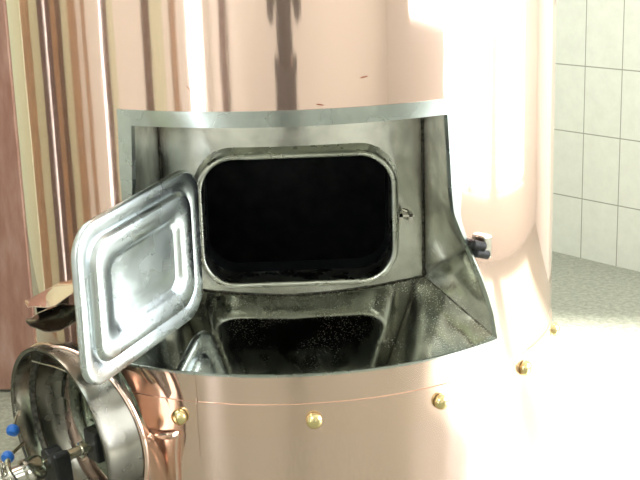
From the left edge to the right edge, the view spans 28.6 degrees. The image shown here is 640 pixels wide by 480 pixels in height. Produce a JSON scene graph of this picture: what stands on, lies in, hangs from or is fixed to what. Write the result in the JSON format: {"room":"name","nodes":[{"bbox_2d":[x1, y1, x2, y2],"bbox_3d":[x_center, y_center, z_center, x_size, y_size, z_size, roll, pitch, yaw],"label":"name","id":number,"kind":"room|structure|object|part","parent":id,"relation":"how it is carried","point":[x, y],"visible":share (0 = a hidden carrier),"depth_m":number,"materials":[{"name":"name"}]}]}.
{"room":"processing plant","nodes":[
{"label":"processing plant","id":0,"kind":"room"},
{"bbox_2d":[0,251,639,479],"bbox_3d":[0.553,0.788,3.358,6.000,0.100,8.900,-2,15,-1],"label":"floor","id":1,"kind":"structure","parent":0,"point":[594,401],"depth_m":4.32,"materials":[{"name":"stone"}]},
{"bbox_2d":[0,0,34,389],"bbox_3d":[-1.139,-0.603,4.104,0.300,2.290,0.101,0,15,8],"label":"door","id":2,"kind":"structure","parent":1,"relation":"on","point":[16,336],"depth_m":4.20,"materials":[{"name":"red paint"}]},
{"bbox_2d":[0,0,559,479],"bbox_3d":[-0.085,-0.488,2.971,1.315,2.600,1.469,-1,15,1],"label":"tank","id":3,"kind":"object","parent":1,"relation":"on","point":[267,239],"visible":1,"depth_m":2.66,"materials":[{"name":"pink metal"}]},
{"bbox_3d":[-0.660,0.509,2.611,0.022,0.106,0.016,-14,19,-39],"label":"wing handle","id":4,"kind":"part","parent":3,"relation":"part of","materials":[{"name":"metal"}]},
{"bbox_3d":[-0.696,0.484,2.803,0.030,0.030,0.024,5,16,24],"label":"blue knob","id":5,"kind":"part","parent":3,"relation":"part of","materials":[{"name":"plastic"}]},
{"bbox_3d":[-0.686,0.425,2.809,0.030,0.030,0.029,-2,15,-1],"label":"blue knob","id":6,"kind":"part","parent":3,"relation":"part of","materials":[{"name":"plastic"}]},
{"bbox_3d":[-0.682,0.401,2.829,0.009,0.044,0.055,1,15,9],"label":"handle rod","id":7,"kind":"part","parent":3,"relation":"part of","materials":[{"name":"metal"}]},
{"bbox_3d":[-0.680,0.468,2.833,0.009,0.023,0.073,6,16,26],"label":"handle rod","id":8,"kind":"part","parent":3,"relation":"part of","materials":[{"name":"metal"}]},
{"bbox_3d":[-0.562,0.106,2.730,0.186,0.088,0.100,-2,15,-1],"label":"spout","id":9,"kind":"part","parent":3,"relation":"part of","materials":[{"name":"orange metal"}]},
{"bbox_3d":[-0.479,0.399,2.753,0.040,0.345,0.346,-14,19,-39],"label":"manway lid","id":10,"kind":"part","parent":3,"relation":"part of","materials":[{"name":"metal"}]},
{"bbox_3d":[-0.358,0.068,2.546,0.028,0.368,0.406,6,17,29],"label":"hatch door","id":11,"kind":"part","parent":3,"relation":"part of","materials":[{"name":"metal"}]},
{"bbox_2d":[552,0,639,271],"bbox_3d":[0.741,-1.698,5.909,0.120,3.400,2.964,-13,19,-38],"label":"wall","id":12,"kind":"structure","parent":0,"point":[596,177],"depth_m":5.56,"materials":[{"name":"beige tile"}]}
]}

